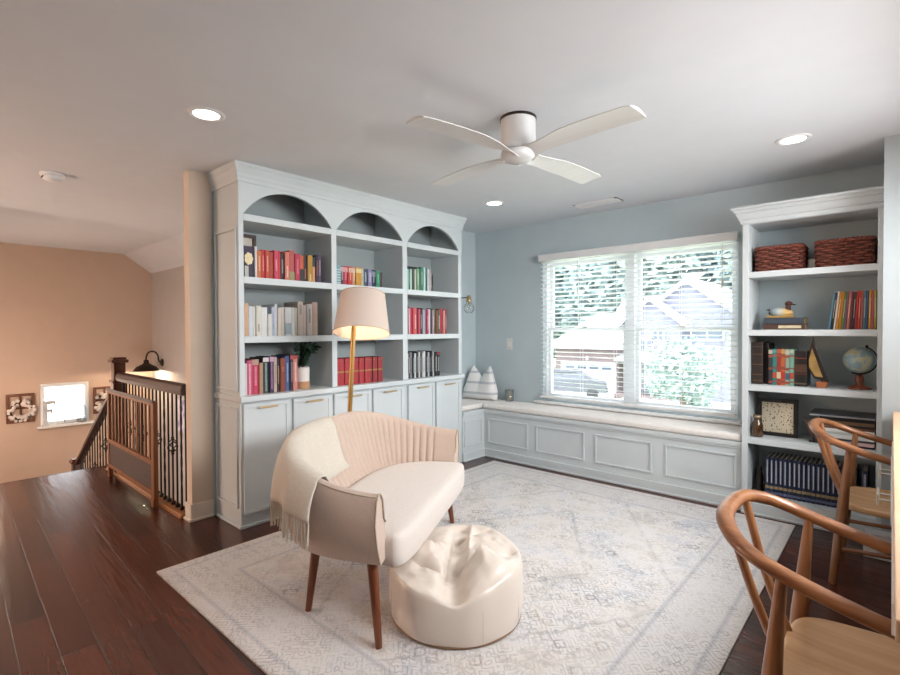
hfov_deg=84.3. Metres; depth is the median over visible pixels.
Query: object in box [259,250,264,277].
book
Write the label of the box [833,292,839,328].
book
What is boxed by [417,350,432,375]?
book
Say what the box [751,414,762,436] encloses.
jar
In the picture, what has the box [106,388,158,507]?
gate
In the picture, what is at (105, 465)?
trim
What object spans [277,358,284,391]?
book
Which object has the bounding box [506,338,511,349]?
light switch
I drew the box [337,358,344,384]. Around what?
book
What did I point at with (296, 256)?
book
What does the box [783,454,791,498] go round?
book
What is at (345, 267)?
book
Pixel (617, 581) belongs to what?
area rug
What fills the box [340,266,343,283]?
book
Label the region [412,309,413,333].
book
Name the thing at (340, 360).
book
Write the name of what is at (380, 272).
book
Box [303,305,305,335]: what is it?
book
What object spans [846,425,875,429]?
book
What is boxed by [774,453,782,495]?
book
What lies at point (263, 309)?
book
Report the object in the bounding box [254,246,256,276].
book
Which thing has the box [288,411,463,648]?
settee
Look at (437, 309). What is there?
book
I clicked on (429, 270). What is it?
book
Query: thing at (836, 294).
book
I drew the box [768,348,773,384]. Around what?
book
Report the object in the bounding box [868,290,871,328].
book
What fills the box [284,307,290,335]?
book
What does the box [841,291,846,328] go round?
book
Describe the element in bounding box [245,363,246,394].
book
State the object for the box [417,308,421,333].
book
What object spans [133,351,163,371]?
wall lamp
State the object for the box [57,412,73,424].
ornament
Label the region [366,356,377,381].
book
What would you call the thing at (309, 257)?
book
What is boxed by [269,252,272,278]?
book
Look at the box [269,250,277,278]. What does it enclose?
book
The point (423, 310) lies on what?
book
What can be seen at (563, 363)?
house
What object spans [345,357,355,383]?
book
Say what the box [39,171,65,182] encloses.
smoke detector
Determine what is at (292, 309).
book
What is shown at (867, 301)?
book
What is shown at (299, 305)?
book
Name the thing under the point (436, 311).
book
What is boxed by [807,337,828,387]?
sailboat model
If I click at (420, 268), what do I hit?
book
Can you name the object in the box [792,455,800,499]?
book
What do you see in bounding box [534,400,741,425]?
window sill
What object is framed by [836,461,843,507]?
book
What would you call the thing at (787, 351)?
book
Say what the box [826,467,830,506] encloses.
book
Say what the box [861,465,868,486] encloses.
book
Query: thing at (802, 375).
book
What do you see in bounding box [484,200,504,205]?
recessed light
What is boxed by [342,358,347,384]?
book
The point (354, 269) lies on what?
book
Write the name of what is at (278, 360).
book
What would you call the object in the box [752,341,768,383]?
book
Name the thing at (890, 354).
wall
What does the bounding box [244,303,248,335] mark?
book
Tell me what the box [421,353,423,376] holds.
book
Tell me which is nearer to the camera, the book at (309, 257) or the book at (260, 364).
the book at (260, 364)
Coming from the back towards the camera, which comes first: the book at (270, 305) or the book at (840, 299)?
the book at (270, 305)
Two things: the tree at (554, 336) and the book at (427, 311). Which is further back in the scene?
the tree at (554, 336)
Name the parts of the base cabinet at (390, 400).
door, door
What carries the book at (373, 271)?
on the bookcase at (285, 211)
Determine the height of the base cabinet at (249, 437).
0.848 m
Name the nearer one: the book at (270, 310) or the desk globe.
the desk globe
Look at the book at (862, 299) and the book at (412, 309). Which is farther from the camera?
the book at (412, 309)
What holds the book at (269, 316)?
on the bookcase at (285, 211)
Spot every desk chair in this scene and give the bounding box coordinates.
[716,489,899,674]
[808,418,892,584]
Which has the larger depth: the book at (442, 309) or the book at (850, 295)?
the book at (442, 309)
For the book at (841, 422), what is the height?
0.020 m
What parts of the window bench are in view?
panel moulding, panel moulding, panel moulding, baseboard, panel moulding, panel moulding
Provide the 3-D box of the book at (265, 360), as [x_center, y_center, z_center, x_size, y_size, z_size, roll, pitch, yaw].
[-1.361,0.265,3.549,0.200,0.250,0.044,1,1,42]
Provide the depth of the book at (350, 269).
4.00 m
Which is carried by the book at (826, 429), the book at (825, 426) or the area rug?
the book at (825, 426)
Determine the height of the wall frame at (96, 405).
0.370 m
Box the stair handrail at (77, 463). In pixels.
[69,388,110,470]
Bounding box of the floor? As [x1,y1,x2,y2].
[0,456,890,674]
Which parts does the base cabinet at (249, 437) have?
moulding, shoe moulding, door, handle, door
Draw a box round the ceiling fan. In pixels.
[406,105,645,185]
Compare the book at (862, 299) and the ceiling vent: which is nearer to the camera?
the book at (862, 299)
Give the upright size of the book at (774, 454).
0.275 m
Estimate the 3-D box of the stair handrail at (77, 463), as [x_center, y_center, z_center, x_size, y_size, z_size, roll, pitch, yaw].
[-3.756,1.391,5.254,1.678,1.944,0.136,1,1,42]
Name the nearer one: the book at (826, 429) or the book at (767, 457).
the book at (826, 429)
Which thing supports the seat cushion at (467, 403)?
on the window bench
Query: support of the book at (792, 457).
on the bookcase at (860, 212)
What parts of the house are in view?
garage door, door trim, window trim, rake trim, window trim, rake trim, window trim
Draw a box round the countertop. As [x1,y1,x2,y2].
[213,373,464,402]
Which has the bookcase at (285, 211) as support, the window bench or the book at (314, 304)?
the book at (314, 304)
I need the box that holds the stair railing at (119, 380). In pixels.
[106,357,186,518]
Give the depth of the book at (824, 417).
3.26 m
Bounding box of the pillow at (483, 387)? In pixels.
[462,365,497,400]
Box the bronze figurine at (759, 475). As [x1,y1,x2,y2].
[755,465,763,491]
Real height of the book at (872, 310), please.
0.250 m
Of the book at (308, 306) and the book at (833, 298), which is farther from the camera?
the book at (308, 306)
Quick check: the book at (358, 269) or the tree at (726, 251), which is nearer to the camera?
the book at (358, 269)
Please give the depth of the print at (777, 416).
3.61 m
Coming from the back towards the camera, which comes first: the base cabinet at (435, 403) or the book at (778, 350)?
the base cabinet at (435, 403)
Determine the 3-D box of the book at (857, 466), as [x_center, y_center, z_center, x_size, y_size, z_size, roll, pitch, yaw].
[2.707,0.997,3.321,0.025,0.275,0.204,1,1,42]
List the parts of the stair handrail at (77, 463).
newel post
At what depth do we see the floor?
2.61 m
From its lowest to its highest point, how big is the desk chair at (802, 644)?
0.807 m
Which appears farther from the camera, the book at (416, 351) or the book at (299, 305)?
the book at (416, 351)
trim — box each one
[0,465,106,483]
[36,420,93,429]
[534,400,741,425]
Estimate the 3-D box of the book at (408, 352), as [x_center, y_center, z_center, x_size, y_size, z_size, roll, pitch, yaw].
[-0.438,0.251,4.559,0.192,0.240,0.026,1,1,42]
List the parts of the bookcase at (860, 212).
panel, crown moulding, baseboard, shelf, shelf, shelf, rail, shelf, shelf, panel, panel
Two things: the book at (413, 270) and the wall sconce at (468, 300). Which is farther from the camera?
the wall sconce at (468, 300)
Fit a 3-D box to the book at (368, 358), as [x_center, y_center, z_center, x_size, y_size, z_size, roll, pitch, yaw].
[-0.735,0.271,4.203,0.154,0.212,0.027,1,1,42]
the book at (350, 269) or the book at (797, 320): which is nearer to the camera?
the book at (797, 320)
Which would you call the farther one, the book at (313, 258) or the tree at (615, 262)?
the tree at (615, 262)
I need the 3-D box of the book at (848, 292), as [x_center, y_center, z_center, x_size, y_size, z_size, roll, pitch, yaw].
[2.668,-0.180,3.335,0.029,0.250,0.193,1,1,42]
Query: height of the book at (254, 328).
0.205 m
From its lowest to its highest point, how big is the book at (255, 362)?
0.240 m
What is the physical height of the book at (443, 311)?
0.229 m
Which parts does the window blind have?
ladder cord, rail, ladder cord, ladder cord, pull cord, ladder cord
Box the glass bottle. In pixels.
[76,401,86,421]
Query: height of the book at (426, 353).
0.235 m
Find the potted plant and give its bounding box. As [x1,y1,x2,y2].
[292,342,321,388]
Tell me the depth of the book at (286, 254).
3.59 m
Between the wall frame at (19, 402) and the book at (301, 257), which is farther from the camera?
the wall frame at (19, 402)
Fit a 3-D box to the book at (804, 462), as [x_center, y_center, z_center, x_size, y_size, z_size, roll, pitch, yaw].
[2.506,0.995,3.501,0.025,0.275,0.204,1,1,42]
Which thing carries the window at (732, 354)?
in the wall at (508, 280)
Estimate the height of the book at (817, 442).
0.012 m
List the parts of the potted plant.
pot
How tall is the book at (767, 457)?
0.275 m
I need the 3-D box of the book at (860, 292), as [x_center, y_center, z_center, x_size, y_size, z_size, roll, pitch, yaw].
[2.716,-0.179,3.291,0.020,0.250,0.194,1,1,42]
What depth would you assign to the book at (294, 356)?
3.65 m
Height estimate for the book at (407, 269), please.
0.185 m
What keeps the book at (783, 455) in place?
on the bookcase at (860, 212)
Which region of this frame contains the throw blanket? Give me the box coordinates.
[270,416,349,551]
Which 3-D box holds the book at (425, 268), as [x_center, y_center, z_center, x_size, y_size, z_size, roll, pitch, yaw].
[-0.287,-0.542,4.707,0.171,0.215,0.016,1,1,42]
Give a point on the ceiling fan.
(519, 145)
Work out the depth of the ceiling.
2.38 m
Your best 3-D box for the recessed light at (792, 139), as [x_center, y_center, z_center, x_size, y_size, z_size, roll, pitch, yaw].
[2.021,-1.164,2.926,0.184,0.006,0.184,1,1,42]
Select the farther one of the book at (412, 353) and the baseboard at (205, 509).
the book at (412, 353)
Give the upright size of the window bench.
0.500 m
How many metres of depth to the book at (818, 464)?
3.37 m
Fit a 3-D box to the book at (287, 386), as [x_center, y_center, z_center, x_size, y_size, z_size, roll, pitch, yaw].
[-1.253,0.260,3.671,0.203,0.255,0.034,1,1,42]
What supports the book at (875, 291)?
on the bookcase at (860, 212)
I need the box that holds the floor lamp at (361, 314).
[332,287,389,411]
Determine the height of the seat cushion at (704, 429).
0.054 m
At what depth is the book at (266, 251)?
3.48 m
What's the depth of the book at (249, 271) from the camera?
3.37 m
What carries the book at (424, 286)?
on the bookcase at (285, 211)
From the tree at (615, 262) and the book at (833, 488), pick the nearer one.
the book at (833, 488)
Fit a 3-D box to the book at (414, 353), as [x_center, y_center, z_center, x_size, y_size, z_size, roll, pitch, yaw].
[-0.383,0.257,4.614,0.180,0.225,0.026,1,1,42]
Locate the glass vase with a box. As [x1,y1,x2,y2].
[505,389,513,401]
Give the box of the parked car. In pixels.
[553,368,607,396]
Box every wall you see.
[0,242,151,482]
[151,266,185,505]
[183,170,475,514]
[475,163,883,425]
[881,134,899,532]
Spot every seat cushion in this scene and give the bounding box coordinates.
[462,398,500,410]
[483,400,741,440]
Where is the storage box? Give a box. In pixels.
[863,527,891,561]
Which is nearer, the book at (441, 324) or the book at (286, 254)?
the book at (286, 254)
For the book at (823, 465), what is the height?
0.275 m
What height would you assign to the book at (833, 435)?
0.026 m
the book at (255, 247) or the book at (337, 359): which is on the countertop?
the book at (337, 359)
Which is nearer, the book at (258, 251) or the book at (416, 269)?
the book at (258, 251)
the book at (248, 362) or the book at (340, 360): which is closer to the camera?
the book at (248, 362)
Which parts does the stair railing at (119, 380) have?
newel post, rail, handrail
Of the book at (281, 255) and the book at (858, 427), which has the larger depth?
the book at (281, 255)
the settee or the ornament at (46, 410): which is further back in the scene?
the ornament at (46, 410)
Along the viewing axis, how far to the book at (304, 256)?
3.71 m
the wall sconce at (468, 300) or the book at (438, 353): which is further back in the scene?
the wall sconce at (468, 300)
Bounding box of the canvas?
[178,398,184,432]
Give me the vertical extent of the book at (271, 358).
0.255 m
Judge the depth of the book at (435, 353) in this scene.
4.74 m
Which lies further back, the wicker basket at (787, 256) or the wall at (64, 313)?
the wall at (64, 313)
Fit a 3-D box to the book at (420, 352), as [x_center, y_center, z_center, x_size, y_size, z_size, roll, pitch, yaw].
[-0.337,0.254,4.672,0.184,0.230,0.020,1,1,42]
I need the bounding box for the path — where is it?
[621,398,729,408]
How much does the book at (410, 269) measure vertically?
0.190 m
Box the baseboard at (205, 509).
[183,499,213,522]
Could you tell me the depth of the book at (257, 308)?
3.43 m
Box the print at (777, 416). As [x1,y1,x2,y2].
[762,401,793,433]
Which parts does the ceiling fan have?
blade, blade, blade, blade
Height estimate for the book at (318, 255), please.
0.215 m
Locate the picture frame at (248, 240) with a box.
[243,234,255,246]
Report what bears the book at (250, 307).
on the bookcase at (285, 211)
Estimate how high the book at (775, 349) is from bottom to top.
0.256 m
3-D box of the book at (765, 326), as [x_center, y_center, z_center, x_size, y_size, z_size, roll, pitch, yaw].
[2.384,-0.076,3.532,0.245,0.040,0.186,1,1,42]
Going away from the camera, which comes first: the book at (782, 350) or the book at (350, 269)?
the book at (782, 350)
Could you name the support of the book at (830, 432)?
on the book at (833, 435)
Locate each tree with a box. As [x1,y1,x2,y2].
[553,267,566,359]
[555,266,592,354]
[561,261,650,333]
[613,254,705,301]
[641,336,729,405]
[687,251,731,285]
[713,250,731,289]
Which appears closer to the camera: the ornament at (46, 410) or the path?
the ornament at (46, 410)
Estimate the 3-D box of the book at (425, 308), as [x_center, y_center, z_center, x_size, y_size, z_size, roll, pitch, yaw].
[-0.251,-0.156,4.770,0.193,0.243,0.022,1,1,42]
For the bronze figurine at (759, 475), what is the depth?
3.62 m
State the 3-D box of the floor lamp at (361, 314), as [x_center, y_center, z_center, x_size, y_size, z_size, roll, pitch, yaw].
[-0.618,0.465,3.403,0.446,1.605,0.394,1,1,42]
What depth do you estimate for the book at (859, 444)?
3.22 m
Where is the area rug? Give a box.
[157,461,794,674]
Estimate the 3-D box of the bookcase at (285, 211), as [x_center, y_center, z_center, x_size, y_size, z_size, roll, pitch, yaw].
[-0.775,-0.399,4.251,0.442,1.552,2.330,1,1,42]
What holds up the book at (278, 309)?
on the bookcase at (285, 211)
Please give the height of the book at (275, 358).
0.250 m
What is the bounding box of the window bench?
[462,408,741,510]
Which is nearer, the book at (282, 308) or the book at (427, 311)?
the book at (282, 308)
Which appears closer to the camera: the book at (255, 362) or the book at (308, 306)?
the book at (255, 362)
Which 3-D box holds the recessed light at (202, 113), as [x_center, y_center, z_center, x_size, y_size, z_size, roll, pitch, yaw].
[-1.252,-1.144,2.554,0.184,0.006,0.184,1,1,42]
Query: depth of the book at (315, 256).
3.77 m
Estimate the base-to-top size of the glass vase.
0.124 m
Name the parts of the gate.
panel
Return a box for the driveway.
[553,391,608,397]
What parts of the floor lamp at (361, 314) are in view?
lamp shade, shade trim, shade trim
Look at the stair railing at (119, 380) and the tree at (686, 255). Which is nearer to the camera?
the stair railing at (119, 380)
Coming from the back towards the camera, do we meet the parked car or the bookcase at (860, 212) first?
the parked car
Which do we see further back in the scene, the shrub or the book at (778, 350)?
the shrub
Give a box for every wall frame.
[6,393,36,423]
[93,386,110,413]
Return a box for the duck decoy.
[766,301,795,317]
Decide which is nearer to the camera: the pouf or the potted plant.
the pouf
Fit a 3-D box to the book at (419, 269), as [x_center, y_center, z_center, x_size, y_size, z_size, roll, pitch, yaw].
[-0.333,-0.531,4.641,0.155,0.195,0.024,1,1,42]
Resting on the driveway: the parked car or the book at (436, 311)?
the parked car
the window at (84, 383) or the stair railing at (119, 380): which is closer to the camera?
the stair railing at (119, 380)
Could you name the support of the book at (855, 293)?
on the bookcase at (860, 212)
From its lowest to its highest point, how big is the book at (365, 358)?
0.212 m
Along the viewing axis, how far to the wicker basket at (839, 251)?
3.23 m
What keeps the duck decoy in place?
on the book at (797, 320)
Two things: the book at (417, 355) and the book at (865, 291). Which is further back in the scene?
the book at (417, 355)
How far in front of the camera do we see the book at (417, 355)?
4.57 m
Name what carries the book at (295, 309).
on the bookcase at (285, 211)
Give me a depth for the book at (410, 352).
4.52 m
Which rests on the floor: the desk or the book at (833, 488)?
the desk
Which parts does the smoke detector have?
plate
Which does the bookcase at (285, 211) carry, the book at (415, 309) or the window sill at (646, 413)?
the book at (415, 309)
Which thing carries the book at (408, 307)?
on the bookcase at (285, 211)
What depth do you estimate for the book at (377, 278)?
4.21 m
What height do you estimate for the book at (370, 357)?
0.212 m
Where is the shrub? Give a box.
[686,396,713,407]
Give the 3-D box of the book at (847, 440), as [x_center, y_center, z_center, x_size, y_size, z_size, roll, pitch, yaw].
[2.692,0.677,3.366,0.285,0.014,0.240,1,1,42]
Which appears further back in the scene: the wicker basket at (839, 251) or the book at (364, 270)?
the book at (364, 270)
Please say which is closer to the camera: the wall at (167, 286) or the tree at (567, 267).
the wall at (167, 286)
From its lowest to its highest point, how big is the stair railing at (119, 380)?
1.085 m
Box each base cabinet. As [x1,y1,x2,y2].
[215,393,331,529]
[331,385,404,418]
[404,378,461,462]
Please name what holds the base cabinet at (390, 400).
on the floor
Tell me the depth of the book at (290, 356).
3.62 m
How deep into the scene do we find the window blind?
4.40 m
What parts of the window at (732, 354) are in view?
pane, sash, sash, sash, sash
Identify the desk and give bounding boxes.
[876,411,899,643]
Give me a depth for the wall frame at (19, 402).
6.30 m
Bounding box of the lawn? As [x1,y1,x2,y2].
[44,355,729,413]
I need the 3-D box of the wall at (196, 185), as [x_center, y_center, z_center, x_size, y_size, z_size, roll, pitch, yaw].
[-0.753,1.388,4.742,0.160,5.140,3.286,1,1,42]
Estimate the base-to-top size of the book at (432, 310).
0.229 m
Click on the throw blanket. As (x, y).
(311, 452)
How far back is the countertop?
3.80 m
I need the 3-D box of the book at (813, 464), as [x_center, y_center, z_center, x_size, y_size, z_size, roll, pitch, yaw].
[2.545,0.995,3.463,0.025,0.275,0.204,1,1,42]
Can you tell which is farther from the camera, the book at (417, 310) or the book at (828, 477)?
the book at (417, 310)
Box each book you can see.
[243,245,254,276]
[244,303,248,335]
[245,358,258,394]
[245,360,251,394]
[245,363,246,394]
[249,306,252,335]
[250,357,268,392]
[253,306,255,335]
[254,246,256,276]
[255,306,260,335]
[256,356,273,392]
[257,250,260,277]
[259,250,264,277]
[259,362,262,393]
[261,307,266,335]
[262,304,276,335]
[265,250,268,277]
[267,307,274,335]
[267,314,271,335]
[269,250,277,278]
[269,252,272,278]
[271,355,289,390]
[274,357,276,391]
[276,354,292,390]
[277,307,284,335]
[277,308,280,335]
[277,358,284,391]
[277,359,279,391]
[278,251,279,278]
[280,252,288,279]
[280,254,283,279]
[282,250,294,279]
[284,302,302,335]
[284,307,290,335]
[291,308,294,335]
[293,355,296,389]
[294,254,299,280]
[294,308,296,335]
[300,256,303,280]
[303,255,306,280]
[303,302,317,334]
[303,304,311,334]
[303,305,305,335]
[306,255,312,281]
[312,254,320,281]
[312,255,317,281]
[312,257,314,281]
[336,265,340,283]
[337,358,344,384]
[337,359,338,385]
[339,359,341,385]
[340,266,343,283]
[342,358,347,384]
[343,266,347,284]
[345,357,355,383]
[347,266,352,284]
[347,357,358,383]
[348,358,349,384]
[352,267,355,284]
[355,267,361,285]
[355,357,361,383]
[358,357,363,382]
[361,268,363,285]
[363,269,366,285]
[363,357,367,382]
[364,356,374,381]
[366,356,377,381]
[367,269,371,285]
[367,357,369,382]
[370,357,371,381]
[371,356,380,381]
[372,270,375,286]
[375,271,379,286]
[376,356,382,380]
[380,272,381,286]
[407,269,408,288]
[408,307,411,333]
[408,308,409,333]
[408,351,418,377]
[408,352,409,378]
[410,269,411,289]
[410,352,411,377]
[412,269,414,289]
[412,308,416,333]
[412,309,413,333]
[412,353,413,377]
[414,353,415,377]
[415,268,418,289]
[416,351,424,376]
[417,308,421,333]
[417,310,418,333]
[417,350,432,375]
[419,267,422,289]
[419,269,420,289]
[420,352,421,376]
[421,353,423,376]
[422,309,424,333]
[423,268,425,290]
[425,268,426,290]
[425,308,431,333]
[425,352,427,376]
[426,269,428,290]
[426,310,428,333]
[429,270,430,290]
[432,310,433,333]
[434,352,436,375]
[435,309,442,333]
[435,310,437,333]
[437,309,439,333]
[437,352,439,375]
[442,309,446,333]
[442,310,444,333]
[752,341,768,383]
[763,324,807,329]
[764,317,807,323]
[764,343,773,383]
[765,452,773,492]
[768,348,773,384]
[769,452,777,493]
[773,348,779,384]
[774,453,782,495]
[777,348,781,384]
[778,453,786,497]
[781,348,788,384]
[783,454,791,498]
[785,348,793,385]
[788,454,795,499]
[790,349,797,385]
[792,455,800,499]
[794,350,810,386]
[797,456,804,500]
[802,457,809,501]
[806,457,814,502]
[811,458,818,503]
[816,459,823,504]
[817,442,875,449]
[820,416,875,424]
[821,461,825,505]
[824,425,875,432]
[825,428,875,434]
[826,431,875,436]
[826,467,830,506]
[827,433,874,441]
[828,292,835,328]
[831,293,837,328]
[831,461,838,507]
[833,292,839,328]
[835,421,875,427]
[836,292,842,328]
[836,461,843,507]
[837,438,874,444]
[838,292,844,328]
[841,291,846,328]
[843,441,875,447]
[844,291,849,328]
[846,291,851,328]
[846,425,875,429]
[849,291,854,328]
[852,292,856,328]
[855,290,858,328]
[855,463,858,486]
[857,291,861,328]
[860,291,863,328]
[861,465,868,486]
[863,290,866,328]
[866,290,868,328]
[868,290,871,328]
[871,290,873,328]
[874,290,876,328]
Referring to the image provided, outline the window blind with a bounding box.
[538,231,739,416]
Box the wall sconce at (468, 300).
[461,295,473,312]
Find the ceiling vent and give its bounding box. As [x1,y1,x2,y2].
[573,197,622,208]
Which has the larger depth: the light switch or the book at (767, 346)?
the light switch
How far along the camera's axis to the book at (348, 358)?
4.00 m
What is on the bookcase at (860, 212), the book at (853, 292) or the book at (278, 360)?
the book at (853, 292)
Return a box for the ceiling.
[0,0,899,272]
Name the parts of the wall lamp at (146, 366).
lamp shade, arm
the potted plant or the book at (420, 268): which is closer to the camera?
the potted plant
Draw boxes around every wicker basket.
[754,243,808,271]
[814,235,877,267]
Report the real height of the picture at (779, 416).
0.269 m
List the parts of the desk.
handle, handle, drawer, edge rail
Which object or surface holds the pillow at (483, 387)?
on the seat cushion at (467, 403)
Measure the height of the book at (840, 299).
0.250 m
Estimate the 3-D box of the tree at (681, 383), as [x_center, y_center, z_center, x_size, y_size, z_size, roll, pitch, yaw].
[11.306,1.770,24.173,4.081,3.816,3.297,1,1,42]
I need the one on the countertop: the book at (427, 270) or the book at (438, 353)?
the book at (438, 353)
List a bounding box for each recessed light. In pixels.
[186,106,225,121]
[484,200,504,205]
[775,133,812,144]
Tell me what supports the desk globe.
on the bookcase at (860, 212)
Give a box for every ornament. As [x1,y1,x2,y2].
[42,400,55,426]
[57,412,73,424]
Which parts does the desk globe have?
meridian arm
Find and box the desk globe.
[843,345,876,389]
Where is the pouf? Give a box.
[389,524,522,649]
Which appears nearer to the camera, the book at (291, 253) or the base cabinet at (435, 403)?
the book at (291, 253)
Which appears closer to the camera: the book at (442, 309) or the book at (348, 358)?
the book at (348, 358)
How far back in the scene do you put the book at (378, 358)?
4.23 m
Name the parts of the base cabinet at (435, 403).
door, door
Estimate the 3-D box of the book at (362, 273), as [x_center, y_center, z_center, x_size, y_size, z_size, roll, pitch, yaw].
[-0.762,-0.496,4.135,0.114,0.145,0.026,1,1,42]
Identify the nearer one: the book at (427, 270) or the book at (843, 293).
the book at (843, 293)
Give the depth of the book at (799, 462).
3.44 m
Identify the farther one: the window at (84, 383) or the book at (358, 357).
the window at (84, 383)
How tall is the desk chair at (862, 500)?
0.807 m
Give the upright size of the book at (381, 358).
0.212 m
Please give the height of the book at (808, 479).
0.275 m
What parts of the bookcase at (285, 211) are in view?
panel moulding, panel, shelf, shelf, shelf, crown moulding, shelf, shelf, shelf, shelf, shelf, shelf, panel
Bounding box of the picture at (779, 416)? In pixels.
[758,397,797,437]
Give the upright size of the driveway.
0.001 m
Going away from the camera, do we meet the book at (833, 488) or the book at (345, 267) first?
the book at (833, 488)
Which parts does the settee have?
leg, shell backrest, leg, seat, leg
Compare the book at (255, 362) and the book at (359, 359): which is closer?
the book at (255, 362)
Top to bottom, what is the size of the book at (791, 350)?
0.256 m
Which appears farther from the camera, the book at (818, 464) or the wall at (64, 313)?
the wall at (64, 313)
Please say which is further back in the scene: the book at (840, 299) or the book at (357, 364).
the book at (357, 364)
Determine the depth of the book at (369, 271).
4.15 m
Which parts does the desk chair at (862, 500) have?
leg, leg, arm rail, seat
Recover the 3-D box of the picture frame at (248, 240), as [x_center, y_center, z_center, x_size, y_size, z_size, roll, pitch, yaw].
[-1.513,-0.583,3.599,0.020,0.339,0.225,1,1,42]
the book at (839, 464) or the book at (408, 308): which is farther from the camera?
the book at (408, 308)
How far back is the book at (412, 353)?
4.53 m
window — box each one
[40,381,88,425]
[545,241,738,418]
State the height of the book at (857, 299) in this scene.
0.252 m
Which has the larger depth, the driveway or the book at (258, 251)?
the driveway
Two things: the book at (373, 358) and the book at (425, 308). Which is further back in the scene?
the book at (425, 308)
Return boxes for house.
[553,277,731,402]
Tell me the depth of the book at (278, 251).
3.55 m
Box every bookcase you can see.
[207,160,466,396]
[731,186,883,531]
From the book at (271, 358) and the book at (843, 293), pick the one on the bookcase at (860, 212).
the book at (843, 293)
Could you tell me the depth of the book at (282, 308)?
3.57 m
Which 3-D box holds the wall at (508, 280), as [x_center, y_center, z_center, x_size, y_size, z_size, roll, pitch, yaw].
[1.999,0.032,4.333,4.450,2.440,0.160,1,1,42]
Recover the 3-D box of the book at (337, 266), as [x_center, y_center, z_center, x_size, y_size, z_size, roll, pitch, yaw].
[-0.919,-0.495,3.955,0.114,0.150,0.040,1,1,42]

